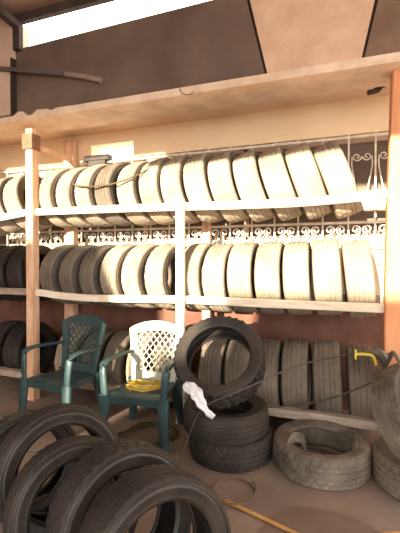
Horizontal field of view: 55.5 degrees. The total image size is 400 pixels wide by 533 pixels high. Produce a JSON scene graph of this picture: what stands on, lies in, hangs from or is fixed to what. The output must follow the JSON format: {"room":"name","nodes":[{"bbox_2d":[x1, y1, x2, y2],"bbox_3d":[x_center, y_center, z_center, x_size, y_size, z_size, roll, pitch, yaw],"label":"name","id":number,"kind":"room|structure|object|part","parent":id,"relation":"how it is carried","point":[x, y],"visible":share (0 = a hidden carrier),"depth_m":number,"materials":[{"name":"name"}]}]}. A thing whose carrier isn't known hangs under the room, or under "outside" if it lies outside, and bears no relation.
{"room":"tire shop","nodes":[
{"label":"tire shop","id":0,"kind":"room"},
{"bbox_2d":[0,21,28,117],"bbox_3d":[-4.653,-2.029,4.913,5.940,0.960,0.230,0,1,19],"label":"pier","id":1,"kind":"object","parent":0,"point":[6,31],"visible":0.43,"depth_m":3.85,"materials":[{"name":"paint"}]},
{"bbox_2d":[0,66,102,82],"bbox_3d":[-1.946,-1.919,3.818,2.181,0.450,0.076,0,1,18],"label":"pipe","id":2,"kind":"object","parent":1,"relation":"attached to","point":[75,75],"visible":1,"depth_m":3.61,"materials":[{"name":"metal"}]},
{"bbox_2d":[0,0,65,20],"bbox_3d":[-1.322,-2.243,0.731,11.000,0.615,5.560,0,1,19],"label":"roof","id":3,"kind":"structure","parent":0,"point":[14,7],"depth_m":3.64,"materials":[{"name":"wood"}]},
{"bbox_2d":[0,4,19,28],"bbox_3d":[-2.005,-2.448,3.429,0.098,0.150,0.817,0,1,27],"label":"strut","id":4,"kind":"object","parent":3,"relation":"attached to","point":[5,15],"visible":1,"depth_m":3.68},
{"bbox_2d":[13,0,115,24],"bbox_3d":[1.454,-2.467,2.666,7.050,0.090,0.060,0,1,19],"label":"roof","id":5,"kind":"structure","parent":3,"relation":"attached to","point":[60,8],"depth_m":3.64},
{"bbox_2d":[16,0,264,114],"bbox_3d":[-0.645,-1.875,3.530,2.540,0.710,0.180,0,1,19],"label":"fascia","id":6,"kind":"object","parent":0,"point":[210,41],"visible":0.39,"depth_m":3.37,"materials":[{"name":"paint"}]},
{"bbox_2d":[10,57,16,115],"bbox_3d":[-1.884,-1.809,3.840,0.022,0.570,0.060,0,1,19],"label":"trim","id":7,"kind":"structure","parent":6,"relation":"attached to","point":[13,63],"depth_m":3.83,"materials":[{"name":"metal"}]},
{"bbox_2d":[13,22,22,51],"bbox_3d":[-1.833,-2.309,3.826,0.080,0.270,0.060,0,1,19],"label":"bracket","id":8,"kind":"object","parent":6,"relation":"attached to","point":[17,32],"visible":0.78,"depth_m":3.80,"materials":[{"name":"metal"}]},
{"bbox_2d":[0,52,399,138],"bbox_3d":[-1.671,-1.509,3.966,12.200,0.088,0.390,0,1,19],"label":"ceiling beam","id":9,"kind":"structure","parent":6,"relation":"attached to","point":[372,71],"depth_m":3.25,"materials":[{"name":"paint"}]},
{"bbox_2d":[247,0,266,73],"bbox_3d":[0.484,-1.869,3.139,0.190,0.710,0.168,0,1,19],"label":"trim","id":10,"kind":"structure","parent":6,"relation":"attached to","point":[248,1],"depth_m":3.06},
{"bbox_2d":[250,0,374,72],"bbox_3d":[0.885,-1.872,2.985,1.000,0.720,0.192,0,1,19],"label":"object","id":11,"kind":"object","parent":6,"relation":"attached to","point":[293,34],"depth_m":2.90,"materials":[{"name":"paint"}]},
{"bbox_2d":[0,157,384,409],"bbox_3d":[-0.536,0.057,4.500,14.000,2.680,0.170,0,1,19],"label":"wall","id":12,"kind":"structure","parent":0,"point":[347,330],"depth_m":3.98,"materials":[{"name":"paint"}]},
{"bbox_2d":[0,135,387,243],"bbox_3d":[-0.526,-0.781,4.516,14.000,1.005,0.090,0,1,19],"label":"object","id":13,"kind":"structure","parent":12,"relation":"in","point":[361,146],"depth_m":3.92,"materials":[{"name":"white metal"}]},
{"bbox_3d":[2.698,-0.764,3.360,7.150,1.005,0.050,0,1,19],"label":"frame","id":14,"kind":"part","parent":13,"relation":"part of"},
{"bbox_2d":[0,95,389,170],"bbox_3d":[-0.541,-1.593,4.463,14.000,0.620,0.200,0,1,19],"label":"wall","id":15,"kind":"structure","parent":0,"point":[370,115],"depth_m":4.04,"materials":[{"name":"paint"}]},
{"bbox_2d":[39,226,63,248],"bbox_3d":[-1.879,-0.367,4.823,0.375,0.278,0.024,0,1,19],"label":"window grille","id":16,"kind":"object","parent":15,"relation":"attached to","point":[50,231],"depth_m":4.82,"materials":[{"name":"white metal"}]},
{"bbox_2d":[84,154,111,166],"bbox_3d":[-1.221,-1.259,4.553,0.340,0.130,0.090,0,1,19],"label":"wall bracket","id":17,"kind":"object","parent":15,"relation":"attached to","point":[92,160],"visible":0.81,"depth_m":4.51,"materials":[{"name":"metal"}]},
{"bbox_2d":[77,225,175,245],"bbox_3d":[-0.887,-0.364,4.474,1.309,0.233,0.024,0,1,19],"label":"window grille","id":18,"kind":"object","parent":15,"relation":"attached to","point":[168,228],"depth_m":4.46,"materials":[{"name":"white metal"}]},
{"bbox_2d":[185,224,201,245],"bbox_3d":[-0.068,-0.348,4.186,0.188,0.232,0.024,0,1,19],"label":"window grille","id":19,"kind":"object","parent":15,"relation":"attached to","point":[192,227],"depth_m":4.18,"materials":[{"name":"white metal"}]},
{"bbox_2d":[107,131,388,190],"bbox_3d":[0.327,-0.997,4.038,3.020,0.546,0.024,0,1,19],"label":"window grille","id":20,"kind":"object","parent":15,"relation":"attached to","point":[252,147],"depth_m":3.73,"materials":[{"name":"white metal"}]},
{"bbox_2d":[211,210,385,264],"bbox_3d":[0.930,-0.276,3.836,1.700,0.507,0.024,0,1,19],"label":"window grille","id":21,"kind":"object","parent":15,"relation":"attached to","point":[375,221],"depth_m":3.78,"materials":[{"name":"white metal"}]},
{"bbox_2d":[0,85,389,145],"bbox_3d":[-0.692,-1.752,4.031,14.000,0.290,0.710,0,1,19],"label":"ceiling","id":22,"kind":"structure","parent":0,"point":[362,93],"depth_m":3.99,"materials":[{"name":"paint"}]},
{"bbox_2d":[367,86,385,94],"bbox_3d":[1.567,-1.538,3.292,0.213,0.097,0.102,0,1,-11],"label":"holder","id":23,"kind":"object","parent":22,"relation":"attached to","point":[375,90],"visible":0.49,"depth_m":3.29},
{"bbox_2d":[367,88,379,94],"bbox_3d":[1.510,-1.524,3.307,0.105,0.067,0.045,0,1,-6],"label":"socket","id":24,"kind":"object","parent":23,"relation":"attached to","point":[376,90],"depth_m":3.29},
{"bbox_2d":[0,376,399,532],"bbox_3d":[-1.103,1.543,-1.605,17.000,0.120,14.200,0,1,19],"label":"floor","id":25,"kind":"structure","parent":0,"point":[369,503],"depth_m":2.51,"materials":[{"name":"concrete"}]},
{"bbox_2d":[0,416,40,451],"bbox_3d":[-1.583,1.405,3.237,1.513,0.018,0.375,0,1,24],"label":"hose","id":26,"kind":"object","parent":25,"relation":"on","point":[1,417],"visible":0.12,"depth_m":2.91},
{"bbox_2d":[0,409,78,521],"bbox_3d":[-1.043,1.183,2.292,0.600,0.611,0.332,-1,1,-34],"label":"tire","id":27,"kind":"object","parent":25,"relation":"on","point":[7,423],"visible":0.32,"depth_m":2.29,"materials":[{"name":"rubber"}]},
{"bbox_2d":[0,403,118,532],"bbox_3d":[-0.770,1.109,2.089,0.670,0.680,0.339,-1,1,-35],"label":"tire","id":28,"kind":"object","parent":25,"relation":"on","point":[21,437],"visible":0.5,"depth_m":2.00,"materials":[{"name":"rubber"}]},
{"bbox_2d":[18,314,106,411],"bbox_3d":[-1.226,0.943,3.479,0.619,0.948,0.569,0,1,25],"label":"garden chair","id":29,"kind":"object","parent":25,"relation":"on","point":[71,374],"visible":0.95,"depth_m":3.52,"materials":[{"name":"green plastic"}]},
{"bbox_3d":[-1.560,1.201,3.362,0.102,0.428,0.065,0,1,25],"label":"leg","id":30,"kind":"part","parent":29,"relation":"part of","materials":[{"name":"green plastic"}]},
{"bbox_3d":[-1.476,0.861,3.552,0.104,0.281,0.435,0,1,25],"label":"armrest","id":31,"kind":"part","parent":29,"relation":"part of","materials":[{"name":"green plastic"}]},
{"bbox_3d":[-1.243,1.027,3.445,0.479,0.091,0.414,0,1,25],"label":"seat","id":32,"kind":"part","parent":29,"relation":"part of","materials":[{"name":"green plastic"}]},
{"bbox_3d":[-1.109,1.204,3.148,0.102,0.428,0.065,0,1,25],"label":"leg","id":33,"kind":"part","parent":29,"relation":"part of","materials":[{"name":"green plastic"}]},
{"bbox_3d":[-1.011,0.864,3.331,0.104,0.281,0.435,0,1,25],"label":"armrest","id":34,"kind":"part","parent":29,"relation":"part of","materials":[{"name":"green plastic"}]},
{"bbox_3d":[-1.135,0.732,3.668,0.534,0.530,0.142,0,1,25],"label":"frame","id":35,"kind":"part","parent":29,"relation":"part of","materials":[{"name":"green plastic"}]},
{"bbox_3d":[-0.945,1.198,3.561,0.144,0.436,0.085,0,1,-27],"label":"leg","id":36,"kind":"part","parent":29,"relation":"part of","materials":[{"name":"green plastic"}]},
{"bbox_2d":[3,435,137,532],"bbox_3d":[-0.603,1.159,1.840,0.625,0.633,0.355,0,1,-28],"label":"tire","id":37,"kind":"object","parent":25,"relation":"on","point":[30,479],"visible":0.53,"depth_m":1.73,"materials":[{"name":"rubber"}]},
{"bbox_2d":[44,439,191,532],"bbox_3d":[-0.342,1.126,1.695,0.644,0.652,0.316,-1,1,-37],"label":"tire","id":38,"kind":"object","parent":25,"relation":"on","point":[72,500],"visible":0.73,"depth_m":1.63,"materials":[{"name":"rubber"}]},
{"bbox_2d":[98,320,183,453],"bbox_3d":[-0.454,0.961,3.204,0.606,0.921,0.632,0,1,13],"label":"garden chair","id":39,"kind":"object","parent":25,"relation":"on","point":[157,398],"visible":0.93,"depth_m":3.26,"materials":[{"name":"green plastic"}]},
{"bbox_3d":[-0.756,1.213,2.992,0.100,0.416,0.072,0,1,13],"label":"leg","id":40,"kind":"part","parent":39,"relation":"part of","materials":[{"name":"green plastic"}]},
{"bbox_3d":[-0.711,0.882,3.219,0.094,0.273,0.483,0,1,15],"label":"armrest","id":41,"kind":"part","parent":39,"relation":"part of","materials":[{"name":"green plastic"}]},
{"bbox_3d":[-0.615,1.206,3.465,0.087,0.423,0.152,0,1,-21],"label":"leg","id":42,"kind":"part","parent":39,"relation":"part of","materials":[{"name":"green plastic"}]},
{"bbox_3d":[-0.464,1.042,3.163,0.470,0.088,0.460,0,1,13],"label":"seat","id":43,"kind":"part","parent":39,"relation":"part of","materials":[{"name":"green plastic"}]},
{"bbox_2d":[126,379,160,391],"bbox_3d":[-0.449,0.975,3.123,0.394,0.042,0.257,0,1,19],"label":"rope","id":44,"kind":"object","parent":39,"relation":"on","point":[152,385],"visible":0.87,"depth_m":3.09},
{"bbox_3d":[-0.399,0.755,3.432,0.524,0.515,0.158,0,1,13],"label":"frame","id":45,"kind":"part","parent":39,"relation":"part of","materials":[{"name":"plastic"}]},
{"bbox_3d":[-0.280,1.214,2.879,0.100,0.416,0.072,0,1,13],"label":"leg","id":46,"kind":"part","parent":39,"relation":"part of","materials":[{"name":"green plastic"}]},
{"bbox_3d":[-0.217,0.883,3.101,0.094,0.273,0.483,0,1,12],"label":"armrest","id":47,"kind":"part","parent":39,"relation":"part of","materials":[{"name":"green plastic"}]},
{"bbox_3d":[-0.193,1.207,3.365,0.152,0.423,0.087,-1,1,-42],"label":"leg","id":48,"kind":"part","parent":39,"relation":"part of","materials":[{"name":"green plastic"}]},
{"bbox_2d":[117,421,179,445],"bbox_3d":[-0.442,1.395,3.141,0.423,0.042,0.529,1,1,44],"label":"coil","id":49,"kind":"object","parent":25,"relation":"on","point":[150,423],"visible":0.57,"depth_m":3.26,"materials":[{"name":"rubber"}]},
{"bbox_2d":[79,464,230,532],"bbox_3d":[-0.174,1.139,1.493,0.636,0.641,0.291,-1,1,-33],"label":"tire","id":50,"kind":"object","parent":25,"relation":"on","point":[117,509],"visible":1,"depth_m":1.47,"materials":[{"name":"rubber"}]},
{"bbox_2d":[0,128,387,431],"bbox_3d":[-0.594,-0.065,3.946,4.666,2.940,0.810,0,1,19],"label":"rack","id":51,"kind":"object","parent":25,"relation":"on","point":[31,142],"visible":0.56,"depth_m":3.57,"materials":[{"name":"wood"}]},
{"bbox_2d":[0,245,7,299],"bbox_3d":[-2.393,0.076,4.587,0.259,0.661,0.660,0,1,24],"label":"tire","id":52,"kind":"object","parent":51,"relation":"on","point":[1,246],"visible":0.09,"depth_m":4.51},
{"bbox_2d":[0,228,11,235],"bbox_3d":[-2.431,-0.704,4.589,0.354,0.670,0.660,0,1,26],"label":"tire","id":53,"kind":"object","parent":51,"relation":"on","point":[2,232],"visible":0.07,"depth_m":4.52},
{"bbox_3d":[-2.328,0.266,4.217,1.210,0.070,0.050,0,1,19],"label":"rail","id":54,"kind":"part","parent":51,"relation":"part of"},
{"bbox_3d":[-2.328,-0.511,4.206,1.218,0.214,0.050,0,1,19],"label":"rail","id":55,"kind":"part","parent":51,"relation":"part of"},
{"bbox_2d":[0,320,26,376],"bbox_3d":[-2.242,0.977,4.546,0.235,0.660,0.660,0,1,19],"label":"tire","id":56,"kind":"object","parent":51,"relation":"on","point":[6,327],"visible":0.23,"depth_m":4.36,"materials":[{"name":"rubber"}]},
{"bbox_2d":[0,245,40,300],"bbox_3d":[-2.148,0.077,4.500,0.260,0.661,0.660,0,1,23],"label":"tire","id":57,"kind":"object","parent":51,"relation":"on","point":[5,253],"visible":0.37,"depth_m":4.27,"materials":[{"name":"rubber"}]},
{"bbox_2d":[0,176,40,233],"bbox_3d":[-2.185,-0.723,4.502,0.353,0.671,0.660,0,1,23],"label":"tire","id":58,"kind":"object","parent":51,"relation":"on","point":[10,226],"visible":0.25,"depth_m":4.31,"materials":[{"name":"rubber"}]},
{"bbox_2d":[3,173,53,230],"bbox_3d":[-1.940,-0.742,4.416,0.353,0.670,0.660,0,1,24],"label":"tire","id":59,"kind":"object","parent":51,"relation":"on","point":[13,198],"visible":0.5,"depth_m":4.16,"materials":[{"name":"rubber"}]},
{"bbox_2d":[6,245,50,301],"bbox_3d":[-1.902,0.078,4.414,0.259,0.661,0.660,0,1,24],"label":"tire","id":60,"kind":"object","parent":51,"relation":"on","point":[16,266],"visible":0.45,"depth_m":4.15,"materials":[{"name":"rubber"}]},
{"bbox_2d":[3,322,56,372],"bbox_3d":[-1.978,0.978,4.453,0.246,0.660,0.660,0,1,17],"label":"tire","id":61,"kind":"object","parent":51,"relation":"on","point":[15,342],"visible":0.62,"depth_m":4.26,"materials":[{"name":"rubber"}]},
{"bbox_3d":[-1.762,-0.016,4.000,0.090,2.840,0.095,0,1,19],"label":"post","id":62,"kind":"part","parent":51,"relation":"part of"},
{"bbox_2d":[38,168,76,227],"bbox_3d":[-1.470,-0.761,4.245,0.225,0.660,0.660,1,1,34],"label":"tire","id":63,"kind":"object","parent":51,"relation":"on","point":[48,184],"visible":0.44,"depth_m":4.00,"materials":[{"name":"rubber"}]},
{"bbox_2d":[39,244,79,303],"bbox_3d":[-1.447,0.086,4.248,0.238,0.666,0.666,1,1,36],"label":"tire","id":64,"kind":"object","parent":51,"relation":"on","point":[51,263],"visible":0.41,"depth_m":4.00,"materials":[{"name":"rubber"}]},
{"bbox_3d":[-1.586,-0.075,4.677,0.140,2.940,0.090,0,1,19],"label":"post","id":65,"kind":"part","parent":51,"relation":"part of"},
{"bbox_2d":[56,167,96,227],"bbox_3d":[-1.244,-0.753,4.165,0.212,0.653,0.653,1,1,35],"label":"tire","id":66,"kind":"object","parent":51,"relation":"on","point":[65,190],"visible":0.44,"depth_m":3.93,"materials":[{"name":"rubber"}]},
{"bbox_2d":[59,245,97,304],"bbox_3d":[-1.206,0.093,4.164,0.235,0.660,0.660,1,1,36],"label":"tire","id":67,"kind":"object","parent":51,"relation":"on","point":[69,269],"visible":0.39,"depth_m":3.92,"materials":[{"name":"rubber"}]},
{"bbox_2d":[55,323,103,370],"bbox_3d":[-1.300,0.975,4.209,0.266,0.688,0.686,0,1,19],"label":"tire","id":68,"kind":"object","parent":51,"relation":"on","point":[58,356],"visible":0.15,"depth_m":3.95,"materials":[{"name":"rubber"}]},
{"bbox_2d":[75,164,119,226],"bbox_3d":[-1.017,-0.758,4.085,0.225,0.660,0.660,1,1,35],"label":"tire","id":69,"kind":"object","parent":51,"relation":"on","point":[84,196],"visible":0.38,"depth_m":3.85,"materials":[{"name":"rubber"}]},
{"bbox_2d":[79,245,121,305],"bbox_3d":[-0.975,0.095,4.082,0.225,0.660,0.660,1,1,34],"label":"tire","id":70,"kind":"object","parent":51,"relation":"on","point":[89,272],"visible":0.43,"depth_m":3.84,"materials":[{"name":"rubber"}]},
{"bbox_2d":[80,328,127,371],"bbox_3d":[-1.027,1.001,4.113,0.245,0.661,0.660,0,1,19],"label":"tire","id":71,"kind":"object","parent":51,"relation":"on","point":[109,332],"visible":0.25,"depth_m":3.91,"materials":[{"name":"rubber"}]},
{"bbox_2d":[94,162,140,225],"bbox_3d":[-0.796,-0.757,4.007,0.245,0.661,0.660,1,1,34],"label":"tire","id":72,"kind":"object","parent":51,"relation":"on","point":[104,195],"visible":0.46,"depth_m":3.77,"materials":[{"name":"rubber"}]},
{"bbox_2d":[103,329,139,383],"bbox_3d":[-0.772,1.003,4.024,0.235,0.660,0.660,0,1,19],"label":"tire","id":73,"kind":"object","parent":51,"relation":"on","point":[120,341],"visible":0.3,"depth_m":3.76,"materials":[{"name":"rubber"}]},
{"bbox_2d":[100,244,146,306],"bbox_3d":[-0.744,0.096,4.001,0.214,0.660,0.660,1,1,33],"label":"tire","id":74,"kind":"object","parent":51,"relation":"on","point":[112,264],"visible":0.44,"depth_m":3.76,"materials":[{"name":"rubber"}]},
{"bbox_2d":[73,154,188,186],"bbox_3d":[-0.889,-1.000,4.024,1.375,0.447,0.740,0,1,19],"label":"cable","id":75,"kind":"object","parent":51,"relation":"hanging from","point":[187,154],"visible":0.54,"depth_m":3.63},
{"bbox_2d":[117,161,157,225],"bbox_3d":[-0.565,-0.750,3.926,0.270,0.655,0.654,0,1,30],"label":"tire","id":76,"kind":"object","parent":51,"relation":"on","point":[127,191],"visible":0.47,"depth_m":3.69,"materials":[{"name":"rubber"}]},
{"bbox_2d":[126,331,162,381],"bbox_3d":[-0.517,1.004,3.934,0.225,0.660,0.660,0,1,19],"label":"tire","id":77,"kind":"object","parent":51,"relation":"on","point":[128,364],"visible":0.2,"depth_m":3.68,"materials":[{"name":"rubber"}]},
{"bbox_2d":[121,244,175,307],"bbox_3d":[-0.513,0.097,3.920,0.214,0.660,0.660,1,1,33],"label":"tire","id":78,"kind":"object","parent":51,"relation":"on","point":[134,264],"visible":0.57,"depth_m":3.69,"materials":[{"name":"rubber"}]},
{"bbox_2d":[139,157,185,224],"bbox_3d":[-0.338,-0.755,3.846,0.286,0.664,0.660,0,1,30],"label":"tire","id":79,"kind":"object","parent":51,"relation":"on","point":[149,181],"visible":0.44,"depth_m":3.59,"materials":[{"name":"rubber"}]},
{"bbox_2d":[145,243,186,308],"bbox_3d":[-0.277,0.098,3.837,0.225,0.660,0.660,1,1,32],"label":"tire","id":80,"kind":"object","parent":51,"relation":"on","point":[160,258],"visible":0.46,"depth_m":3.59,"materials":[{"name":"rubber"}]},
{"bbox_2d":[149,333,191,371],"bbox_3d":[-0.282,1.005,3.851,0.232,0.660,0.660,0,1,21],"label":"tire","id":81,"kind":"object","parent":51,"relation":"on","point":[168,344],"visible":0.14,"depth_m":3.60,"materials":[{"name":"rubber"}]},
{"bbox_3d":[-0.175,0.430,3.407,0.080,1.965,0.038,0,1,19],"label":"post","id":82,"kind":"part","parent":51,"relation":"part of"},
{"bbox_2d":[160,155,201,223],"bbox_3d":[-0.131,-0.754,3.773,0.306,0.666,0.660,0,1,26],"label":"tire","id":83,"kind":"object","parent":51,"relation":"on","point":[171,178],"visible":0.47,"depth_m":3.51,"materials":[{"name":"rubber"}]},
{"bbox_2d":[185,243,213,310],"bbox_3d":[0.030,0.100,3.728,0.228,0.660,0.660,0,1,26],"label":"tire","id":84,"kind":"object","parent":51,"relation":"on","point":[195,254],"visible":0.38,"depth_m":3.46,"materials":[{"name":"rubber"}]},
{"bbox_3d":[-0.490,1.191,4.255,4.660,0.070,0.040,0,1,19],"label":"rail","id":85,"kind":"part","parent":51,"relation":"part of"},
{"bbox_2d":[183,152,224,222],"bbox_3d":[0.086,-0.759,3.697,0.337,0.676,0.666,0,1,27],"label":"tire","id":86,"kind":"object","parent":51,"relation":"on","point":[195,171],"visible":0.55,"depth_m":3.44,"materials":[{"name":"rubber"}]},
{"bbox_3d":[0.073,0.353,4.112,0.090,2.100,0.065,0,1,19],"label":"post","id":87,"kind":"part","parent":51,"relation":"part of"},
{"bbox_3d":[-0.131,0.296,3.446,3.453,0.113,0.055,0,1,19],"label":"rail","id":88,"kind":"part","parent":51,"relation":"part of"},
{"bbox_3d":[-0.129,-0.545,3.433,3.452,0.106,0.055,0,1,19],"label":"rail","id":89,"kind":"part","parent":51,"relation":"part of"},
{"bbox_2d":[198,338,230,384],"bbox_3d":[0.185,1.007,3.686,0.225,0.660,0.660,0,1,19],"label":"tire","id":90,"kind":"object","parent":51,"relation":"on","point":[213,353],"visible":0.44,"depth_m":3.42,"materials":[{"name":"rubber"}]},
{"bbox_2d":[202,244,235,311],"bbox_3d":[0.242,0.107,3.654,0.222,0.653,0.653,0,1,25],"label":"tire","id":91,"kind":"object","parent":51,"relation":"on","point":[214,272],"visible":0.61,"depth_m":3.39,"materials":[{"name":"rubber"}]},
{"bbox_2d":[208,151,249,222],"bbox_3d":[0.303,-0.752,3.620,0.353,0.671,0.660,0,1,25],"label":"tire","id":92,"kind":"object","parent":51,"relation":"on","point":[221,179],"visible":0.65,"depth_m":3.36,"materials":[{"name":"rubber"}]},
{"bbox_2d":[224,340,253,393],"bbox_3d":[0.416,0.996,3.605,0.229,0.673,0.673,0,1,19],"label":"tire","id":93,"kind":"object","parent":51,"relation":"on","point":[237,359],"visible":0.34,"depth_m":3.34,"materials":[{"name":"rubber"}]},
{"bbox_2d":[227,242,259,312],"bbox_3d":[0.454,0.102,3.579,0.239,0.660,0.660,0,1,22],"label":"tire","id":94,"kind":"object","parent":51,"relation":"on","point":[241,260],"visible":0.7,"depth_m":3.32,"materials":[{"name":"rubber"}]},
{"bbox_2d":[233,150,276,222],"bbox_3d":[0.520,-0.744,3.544,0.368,0.664,0.653,0,1,25],"label":"tire","id":95,"kind":"object","parent":51,"relation":"on","point":[246,171],"visible":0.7,"depth_m":3.28,"materials":[{"name":"rubber"}]},
{"bbox_2d":[254,339,282,405],"bbox_3d":[0.657,1.010,3.520,0.235,0.660,0.660,0,1,19],"label":"tire","id":96,"kind":"object","parent":51,"relation":"on","point":[269,390],"visible":0.38,"depth_m":3.24,"materials":[{"name":"rubber"}]},
{"bbox_2d":[254,242,286,313],"bbox_3d":[0.676,0.103,3.501,0.236,0.660,0.660,0,1,21],"label":"tire","id":97,"kind":"object","parent":51,"relation":"on","point":[268,273],"visible":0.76,"depth_m":3.23,"materials":[{"name":"rubber"}]},
{"bbox_2d":[258,146,303,220],"bbox_3d":[0.742,-0.750,3.466,0.388,0.670,0.660,0,1,21],"label":"tire","id":98,"kind":"object","parent":51,"relation":"on","point":[276,177],"visible":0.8,"depth_m":3.20,"materials":[{"name":"rubber"}]},
{"bbox_2d":[281,339,311,408],"bbox_3d":[0.883,0.998,3.440,0.240,0.673,0.673,0,1,19],"label":"tire","id":99,"kind":"object","parent":51,"relation":"on","point":[296,383],"visible":0.86,"depth_m":3.17,"materials":[{"name":"rubber"}]},
{"bbox_2d":[282,241,314,314],"bbox_3d":[0.897,0.104,3.423,0.245,0.660,0.660,0,1,20],"label":"tire","id":100,"kind":"object","parent":51,"relation":"on","point":[297,256],"visible":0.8,"depth_m":3.15,"materials":[{"name":"rubber"}]},
{"bbox_2d":[284,142,331,219],"bbox_3d":[0.963,-0.755,3.388,0.406,0.677,0.668,0,1,16],"label":"tire","id":101,"kind":"object","parent":51,"relation":"on","point":[303,169],"visible":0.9,"depth_m":3.11,"materials":[{"name":"rubber"}]},
{"bbox_2d":[268,382,371,407],"bbox_3d":[0.905,0.939,2.916,0.977,0.448,0.167,0,1,27],"label":"hose","id":102,"kind":"object","parent":51,"relation":"hanging from","point":[370,382],"visible":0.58,"depth_m":2.97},
{"bbox_2d":[312,340,342,413],"bbox_3d":[1.128,0.993,3.354,0.261,0.680,0.680,0,1,17],"label":"tire","id":103,"kind":"object","parent":51,"relation":"on","point":[326,374],"visible":0.83,"depth_m":3.07,"materials":[{"name":"rubber"}]},
{"bbox_2d":[312,239,342,315],"bbox_3d":[1.124,0.092,3.343,0.267,0.674,0.673,0,1,17],"label":"tire","id":104,"kind":"object","parent":51,"relation":"on","point":[326,264],"visible":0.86,"depth_m":3.06,"materials":[{"name":"rubber"}]},
{"bbox_2d":[312,141,360,218],"bbox_3d":[1.185,-0.748,3.310,0.407,0.669,0.660,0,1,15],"label":"tire","id":105,"kind":"object","parent":51,"relation":"on","point":[335,172],"visible":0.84,"depth_m":3.04,"materials":[{"name":"rubber"}]},
{"bbox_3d":[-0.490,-0.564,4.231,4.660,0.070,0.040,0,1,19],"label":"rail","id":106,"kind":"part","parent":51,"relation":"part of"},
{"bbox_2d":[341,240,376,317],"bbox_3d":[1.355,0.106,3.262,0.285,0.662,0.660,0,1,16],"label":"tire","id":107,"kind":"object","parent":51,"relation":"on","point":[357,263],"visible":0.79,"depth_m":2.99,"materials":[{"name":"rubber"}]},
{"bbox_2d":[346,345,376,417],"bbox_3d":[1.383,1.013,3.265,0.246,0.660,0.660,0,1,20],"label":"tire","id":108,"kind":"object","parent":51,"relation":"on","point":[360,371],"visible":0.66,"depth_m":3.00,"materials":[{"name":"rubber"}]},
{"bbox_3d":[-0.490,0.291,4.243,4.660,0.070,0.040,0,1,19],"label":"rail","id":109,"kind":"part","parent":51,"relation":"part of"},
{"bbox_2d":[189,425,272,473],"bbox_3d":[0.237,1.324,2.904,0.636,0.195,0.636,0,1,19],"label":"tire","id":110,"kind":"object","parent":25,"relation":"on","point":[250,457],"visible":0.48,"depth_m":2.63,"materials":[{"name":"rubber"}]},
{"bbox_2d":[183,394,268,445],"bbox_3d":[0.196,1.133,2.905,0.650,0.195,0.650,0,1,14],"label":"tire","id":111,"kind":"object","parent":110,"relation":"on","point":[247,422],"visible":0.8,"depth_m":2.65,"materials":[{"name":"rubber"}]},
{"bbox_2d":[173,315,265,408],"bbox_3d":[0.152,0.719,2.925,0.704,0.645,0.611,0,1,13],"label":"tire","id":112,"kind":"object","parent":111,"relation":"on","point":[206,330],"visible":0.95,"depth_m":2.84,"materials":[{"name":"rubber"}]},
{"bbox_2d":[183,381,214,418],"bbox_3d":[-0.024,0.922,2.591,0.245,0.238,0.096,0,1,25],"label":"rag","id":113,"kind":"object","parent":112,"relation":"hanging from","point":[196,393],"visible":1,"depth_m":2.57,"materials":[{"name":"fabric"}]},
{"bbox_2d":[212,477,255,504],"bbox_3d":[0.212,1.404,2.384,0.280,0.044,0.310,0,1,19],"label":"wire loop","id":114,"kind":"object","parent":25,"relation":"on","point":[248,500],"visible":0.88,"depth_m":2.41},
{"bbox_2d":[225,499,298,532],"bbox_3d":[0.343,1.418,2.152,0.474,0.021,0.021,1,1,38],"label":"stick","id":115,"kind":"object","parent":25,"relation":"on","point":[240,507],"visible":0.94,"depth_m":2.13,"materials":[{"name":"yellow wood"}]},
{"bbox_2d":[179,352,370,463],"bbox_3d":[0.524,1.032,2.714,1.512,0.791,0.179,0,1,-12],"label":"air hose","id":116,"kind":"object","parent":25,"relation":"on","point":[360,352],"visible":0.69,"depth_m":2.66,"materials":[{"name":"rubber"}]},
{"bbox_2d":[257,506,379,532],"bbox_3d":[0.656,1.433,1.860,0.804,0.001,0.750,0,1,19],"label":"damp stain","id":117,"kind":"structure","parent":25,"relation":"on","point":[299,519],"depth_m":2.12,"materials":[{"name":"concrete"}]},
{"bbox_2d":[273,419,371,490],"bbox_3d":[0.860,1.298,2.716,0.670,0.250,0.670,0,1,19],"label":"tire","id":118,"kind":"object","parent":25,"relation":"on","point":[350,469],"visible":1,"depth_m":2.52,"materials":[{"name":"rubber"}]},
{"bbox_2d":[372,436,399,499],"bbox_3d":[1.472,1.318,2.469,0.650,0.217,0.650,0,1,19],"label":"tire","id":119,"kind":"object","parent":25,"relation":"on","point":[385,465],"visible":0.86,"depth_m":2.40,"materials":[{"name":"rubber"}]},
{"bbox_2d":[371,363,399,458],"bbox_3d":[1.370,0.922,2.383,0.636,0.631,0.455,0,1,-30],"label":"tire","id":120,"kind":"object","parent":119,"relation":"on","point":[385,388],"visible":0.98,"depth_m":2.26,"materials":[{"name":"rubber"}]},
{"bbox_2d":[382,69,399,368],"bbox_3d":[1.485,-0.046,2.869,0.175,2.932,0.120,0,1,19],"label":"wooden post","id":121,"kind":"object","parent":25,"relation":"on","point":[391,293],"visible":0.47,"depth_m":2.82,"materials":[{"name":"wood"}]},
{"bbox_2d":[355,348,399,367],"bbox_3d":[1.187,0.702,2.490,0.270,0.295,0.816,0,1,17],"label":"gun","id":122,"kind":"object","parent":121,"relation":"hanging from","point":[383,357],"visible":0.98,"depth_m":2.75,"materials":[{"name":"yellow plastic"}]},
{"bbox_3d":[1.210,0.662,2.772,0.151,0.102,0.027,0,1,19],"label":"lever","id":123,"kind":"part","parent":122,"relation":"part of","materials":[{"name":"yellow plastic"}]},
{"bbox_2d":[365,0,399,56],"bbox_3d":[2.647,-1.868,2.371,3.000,0.730,0.180,0,1,19],"label":"fascia","id":124,"kind":"object","parent":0,"point":[384,38],"visible":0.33,"depth_m":2.74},
{"bbox_2d":[362,0,377,57],"bbox_3d":[1.300,-1.870,2.852,0.180,0.720,0.168,0,1,19],"label":"trim","id":125,"kind":"structure","parent":124,"relation":"attached to","point":[376,1],"depth_m":2.78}
]}

